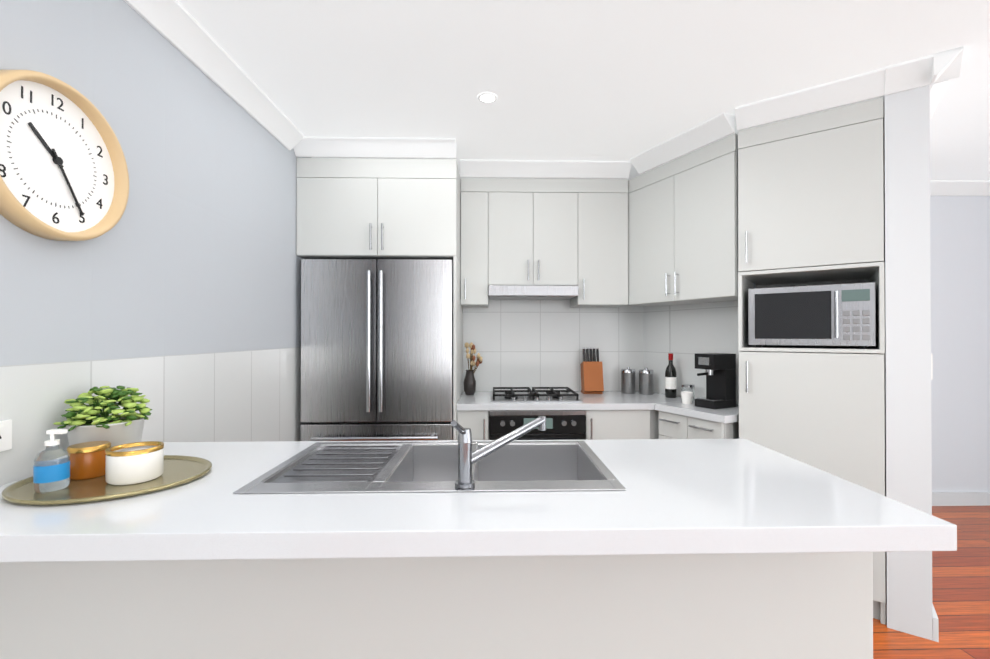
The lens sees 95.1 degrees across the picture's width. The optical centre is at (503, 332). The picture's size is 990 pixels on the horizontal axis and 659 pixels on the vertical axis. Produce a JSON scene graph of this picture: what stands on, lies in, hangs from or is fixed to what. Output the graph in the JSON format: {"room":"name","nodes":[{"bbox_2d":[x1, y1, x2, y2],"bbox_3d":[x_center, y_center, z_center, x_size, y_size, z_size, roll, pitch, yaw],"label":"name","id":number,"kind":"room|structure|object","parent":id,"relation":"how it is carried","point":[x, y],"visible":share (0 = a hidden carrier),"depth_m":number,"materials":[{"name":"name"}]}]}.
{"room":"kitchen","nodes":[
{"label":"kitchen","id":0,"kind":"room"},
{"bbox_2d":[0,0,310,485],"bbox_3d":[-1.249,0.070,0.125,0.100,2.490,6.750,0,0,-1],"label":"wall","id":1,"kind":"structure","parent":0,"point":[173,294],"depth_m":1.62,"materials":[{"name":"paint"}]},
{"bbox_2d":[0,420,11,451],"bbox_3d":[-1.215,0.251,1.062,0.012,0.072,0.115,0,0,-1],"label":"electrical outlet","id":2,"kind":"object","parent":1,"relation":"attached to","point":[5,434],"visible":1,"depth_m":1.10,"materials":[{"name":"white plastic"}]},
{"bbox_2d":[0,70,128,240],"bbox_3d":[-1.199,-0.463,1.219,0.052,0.424,0.424,0,0,-1],"label":"clock","id":3,"kind":"object","parent":1,"relation":"attached to","point":[64,175],"visible":1,"depth_m":1.22,"materials":[{"name":"white plastic"}]},
{"bbox_2d":[124,0,303,149],"bbox_3d":[-1.144,-1.131,-0.241,0.089,0.089,5.800,0,0,-1],"label":"crown molding","id":4,"kind":"structure","parent":1,"relation":"attached to","point":[176,24],"depth_m":1.86,"materials":[{"name":"white paint"}]},
{"bbox_2d":[177,0,989,180],"bbox_3d":[1.630,-1.224,0.203,6.060,0.100,6.750,0,0,-1],"label":"ceiling","id":5,"kind":"structure","parent":0,"point":[595,80],"depth_m":1.95,"materials":[{"name":"white paint"}]},
{"bbox_2d":[477,92,497,102],"bbox_3d":[-0.078,-1.160,2.239,0.100,0.004,0.100,0,0,-1],"label":"recessed light","id":6,"kind":"object","parent":5,"relation":"in","point":[486,97],"visible":1,"depth_m":2.23,"materials":[{"name":"white"}]},
{"bbox_2d":[643,283,754,404],"bbox_3d":[1.290,0.088,3.130,0.100,2.490,0.885,0,0,-27],"label":"wall","id":7,"kind":"structure","parent":0,"point":[683,334],"depth_m":3.09,"materials":[{"name":"tile"}]},
{"bbox_2d":[628,113,737,305],"bbox_3d":[1.153,-0.676,2.841,0.402,0.964,0.825,0,0,-27],"label":"upper cabinet","id":8,"kind":"object","parent":7,"relation":"attached to","point":[682,230],"visible":0.94,"depth_m":2.70,"materials":[{"name":"grey wood"}]},
{"bbox_2d":[463,196,989,491],"bbox_3d":[1.649,0.090,3.522,5.860,2.490,0.100,0,0,-1],"label":"wall","id":9,"kind":"structure","parent":0,"point":[960,314],"depth_m":3.51,"materials":[{"name":"white paint"}]},
{"bbox_2d":[460,160,631,307],"bbox_3d":[0.282,-0.673,3.239,1.160,0.964,0.404,0,0,-1],"label":"upper cabinet","id":10,"kind":"object","parent":9,"relation":"attached to","point":[521,224],"visible":0.92,"depth_m":3.12,"materials":[{"name":"grey wood"}]},
{"bbox_2d":[488,285,578,299],"bbox_3d":[0.201,-0.284,3.262,0.616,0.075,0.348,0,0,-1],"label":"range hood","id":11,"kind":"object","parent":10,"relation":"attached to","point":[526,292],"visible":0.96,"depth_m":3.09,"materials":[{"name":"silver metal"}]},
{"bbox_2d":[930,180,989,195],"bbox_3d":[2.830,-1.110,3.462,3.300,0.089,0.089,0,0,-1],"label":"crown molding","id":12,"kind":"structure","parent":9,"relation":"attached to","point":[957,188],"depth_m":3.47,"materials":[{"name":"white paint"}]},
{"bbox_2d":[932,492,989,505],"bbox_3d":[2.929,1.285,3.487,3.100,0.100,0.017,0,0,-1],"label":"baseboard","id":13,"kind":"structure","parent":9,"relation":"attached to","point":[960,498],"depth_m":3.49,"materials":[{"name":"white"}]},
{"bbox_2d":[880,85,932,640],"bbox_3d":[1.919,0.086,2.738,0.798,2.490,1.350,0,0,36],"label":"wall","id":14,"kind":"structure","parent":0,"point":[907,285],"depth_m":2.00,"materials":[{"name":"white paint"}]},
{"bbox_2d":[884,46,963,119],"bbox_3d":[2.191,-1.115,2.493,0.242,0.089,1.440,0,0,36],"label":"crown molding","id":15,"kind":"structure","parent":14,"relation":"attached to","point":[936,72],"depth_m":1.95,"materials":[{"name":"white paint"}]},
{"bbox_2d":[931,353,932,379],"bbox_3d":[1.891,0.149,2.005,0.012,0.115,0.070,0,0,36],"label":"light switch","id":16,"kind":"object","parent":14,"relation":"attached to","point":[931,366],"visible":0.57,"depth_m":1.98,"materials":[{"name":"white plastic"}]},
{"bbox_2d":[932,603,938,641],"bbox_3d":[2.251,1.279,2.492,0.018,0.100,1.350,0,0,36],"label":"baseboard","id":17,"kind":"structure","parent":14,"relation":"attached to","point":[935,620],"depth_m":1.95,"materials":[{"name":"white"}]},
{"bbox_2d":[873,505,989,658],"bbox_3d":[1.630,1.366,0.188,6.060,0.100,6.750,0,0,-1],"label":"floor","id":18,"kind":"structure","parent":0,"point":[961,589],"depth_m":2.24,"materials":[{"name":"brown wood"}]},
{"bbox_2d":[301,259,452,440],"bbox_3d":[-0.775,0.440,3.031,0.910,1.785,0.699,0,0,-1],"label":"fridge","id":19,"kind":"object","parent":18,"relation":"on","point":[376,350],"visible":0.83,"depth_m":2.74,"materials":[{"name":"grey metal"}]},
{"bbox_2d":[293,136,462,439],"bbox_3d":[-0.782,0.088,3.043,0.973,2.489,0.734,0,0,-1],"label":"tall cabinet","id":20,"kind":"object","parent":18,"relation":"on","point":[363,200],"visible":0.9,"depth_m":2.77,"materials":[{"name":"grey wood"}]},
{"bbox_2d":[0,555,872,658],"bbox_3d":[-0.187,0.873,1.286,2.076,0.899,0.530,0,0,-1],"label":"kitchen island","id":21,"kind":"object","parent":18,"relation":"on","point":[681,606],"depth_m":1.02,"materials":[{"name":"wood"}]},
{"bbox_2d":[0,439,956,566],"bbox_3d":[-0.179,0.397,1.209,2.088,0.050,0.730,0,0,-1],"label":"island countertop","id":22,"kind":"structure","parent":21,"relation":"on","point":[680,496],"depth_m":0.91,"materials":[{"name":"white stone"}]},
{"bbox_2d":[2,455,211,504],"bbox_3d":[-0.972,0.364,1.145,0.410,0.012,0.370,0,0,-1],"label":"tray","id":23,"kind":"object","parent":22,"relation":"on","point":[179,470],"visible":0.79,"depth_m":1.06,"materials":[{"name":"brown metal"}]},
{"bbox_2d":[33,429,69,492],"bbox_3d":[-1.050,0.294,1.054,0.061,0.137,0.061,0,0,-1],"label":"soap bottle","id":24,"kind":"object","parent":23,"relation":"on","point":[51,469],"visible":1,"depth_m":1.04,"materials":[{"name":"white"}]},
{"bbox_2d":[67,441,110,479],"bbox_3d":[-1.054,0.324,1.153,0.084,0.079,0.084,0,0,-1],"label":"candle jar","id":25,"kind":"object","parent":23,"relation":"on","point":[87,460],"visible":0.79,"depth_m":1.12,"materials":[{"name":"brown glass"}]},
{"bbox_2d":[53,385,151,446],"bbox_3d":[-1.115,0.253,1.281,0.192,0.208,0.214,0,0,-1],"label":"potted plant","id":26,"kind":"object","parent":23,"relation":"on","point":[99,423],"visible":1,"depth_m":1.24,"materials":[{"name":"green plant"}]},
{"bbox_2d":[105,441,163,484],"bbox_3d":[-0.915,0.323,1.127,0.114,0.080,0.114,0,0,-1],"label":"candle jar","id":27,"kind":"object","parent":23,"relation":"on","point":[132,463],"visible":1,"depth_m":1.09,"materials":[{"name":"white ceramic"}]},
{"bbox_2d":[233,441,625,493],"bbox_3d":[-0.172,0.470,1.294,0.910,0.204,0.490,0,0,-1],"label":"sink","id":28,"kind":"object","parent":22,"relation":"in","point":[346,467],"visible":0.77,"depth_m":1.36,"materials":[{"name":"silver metal"}]},
{"bbox_2d":[451,416,545,488],"bbox_3d":[0.001,0.281,1.138,0.243,0.171,0.274,0,0,-1],"label":"faucet","id":29,"kind":"object","parent":22,"relation":"on","point":[467,457],"visible":1,"depth_m":1.08,"materials":[{"name":"silver metal"}]},
{"bbox_2d":[457,411,488,439],"bbox_3d":[-0.198,0.908,3.115,0.198,0.849,0.607,0,0,-1],"label":"base cabinet","id":30,"kind":"object","parent":18,"relation":"on","point":[478,421],"depth_m":2.81,"materials":[{"name":"laminate"}]},
{"bbox_2d":[585,411,652,439],"bbox_3d":[0.710,0.909,3.137,0.404,0.849,0.607,0,0,-1],"label":"base cabinet","id":31,"kind":"object","parent":18,"relation":"on","point":[615,415],"depth_m":2.84,"materials":[{"name":"laminate"}]},
{"bbox_2d":[489,410,585,439],"bbox_3d":[0.207,0.785,3.048,0.599,0.594,0.569,0,0,-1],"label":"oven","id":32,"kind":"object","parent":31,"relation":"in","point":[565,424],"visible":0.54,"depth_m":2.81,"materials":[{"name":"grey metal"}]},
{"bbox_2d":[457,391,681,410],"bbox_3d":[0.497,0.463,3.124,1.586,0.040,0.627,0,0,-1],"label":"countertop","id":33,"kind":"structure","parent":31,"relation":"on","point":[609,400],"depth_m":2.82,"materials":[{"name":"white stone"}]},
{"bbox_2d":[464,342,482,394],"bbox_3d":[-0.217,0.254,3.242,0.136,0.377,0.141,0,0,-1],"label":"vase","id":34,"kind":"object","parent":33,"relation":"on","point":[469,384],"visible":1,"depth_m":3.21,"materials":[{"name":"grey ceramic"}]},
{"bbox_2d":[491,387,581,401],"bbox_3d":[0.203,0.419,3.109,0.580,0.045,0.470,0,0,-1],"label":"cooktop","id":35,"kind":"object","parent":33,"relation":"in","point":[534,395],"visible":1,"depth_m":2.98,"materials":[{"name":"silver metal"}]},
{"bbox_2d":[580,348,603,393],"bbox_3d":[0.648,0.277,3.318,0.140,0.332,0.152,0,0,-1],"label":"knife block","id":36,"kind":"object","parent":33,"relation":"on","point":[591,376],"visible":1,"depth_m":3.27,"materials":[{"name":"brown wood"}]},
{"bbox_2d":[621,367,634,393],"bbox_3d":[0.918,0.348,3.332,0.103,0.190,0.103,0,0,-1],"label":"canister","id":37,"kind":"object","parent":33,"relation":"on","point":[628,380],"visible":1,"depth_m":3.29,"materials":[{"name":"grey metal"}]},
{"bbox_2d":[639,367,653,394],"bbox_3d":[1.034,0.348,3.280,0.103,0.190,0.103,0,0,-1],"label":"canister","id":38,"kind":"object","parent":33,"relation":"on","point":[646,381],"visible":1,"depth_m":3.24,"materials":[{"name":"grey metal"}]},
{"bbox_2d":[665,353,676,397],"bbox_3d":[1.142,0.292,3.090,0.075,0.300,0.075,0,0,-1],"label":"wine bottle","id":39,"kind":"object","parent":33,"relation":"on","point":[670,381],"visible":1,"depth_m":3.06,"materials":[{"name":"black glass"}]},
{"bbox_2d":[680,391,692,403],"bbox_3d":[1.143,0.405,2.821,0.076,0.070,0.076,0,0,-1],"label":"cup","id":40,"kind":"object","parent":33,"relation":"on","point":[686,397],"visible":1,"depth_m":2.80,"materials":[{"name":"white ceramic"}]},
{"bbox_2d":[681,384,694,400],"bbox_3d":[1.196,0.388,2.938,0.082,0.105,0.082,0,0,-1],"label":"glass jar","id":41,"kind":"object","parent":33,"relation":"on","point":[688,387],"visible":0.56,"depth_m":2.90,"materials":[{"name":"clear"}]},
{"bbox_2d":[653,411,659,438],"bbox_3d":[1.085,0.909,3.146,0.345,0.849,0.607,0,0,-1],"label":"base cabinet","id":42,"kind":"object","parent":18,"relation":"on","point":[656,434],"depth_m":2.88,"materials":[{"name":"wood"}]},
{"bbox_2d":[655,400,738,438],"bbox_3d":[1.222,0.885,2.684,0.412,0.890,0.490,0,0,-27],"label":"base cabinet","id":43,"kind":"object","parent":18,"relation":"on","point":[679,420],"visible":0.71,"depth_m":2.59,"materials":[{"name":"wood"}]},
{"bbox_2d":[695,353,735,408],"bbox_3d":[1.236,0.282,2.681,0.240,0.315,0.135,0,0,-27],"label":"coffee machine","id":44,"kind":"object","parent":43,"relation":"on","point":[720,371],"visible":1,"depth_m":2.65,"materials":[{"name":"black plastic"}]},
{"bbox_2d":[735,68,885,624],"bbox_3d":[1.632,0.084,2.428,0.595,2.489,0.684,0,0,36],"label":"pantry cabinet","id":45,"kind":"object","parent":18,"relation":"on","point":[810,199],"visible":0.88,"depth_m":2.20,"materials":[{"name":"white wood"}]},
{"bbox_2d":[748,282,875,348],"bbox_3d":[1.611,-0.077,2.387,0.520,0.308,0.420,0,0,36],"label":"microwave","id":46,"kind":"object","parent":45,"relation":"in","point":[831,315],"visible":1,"depth_m":2.22,"materials":[{"name":"grey metal"}]}
]}

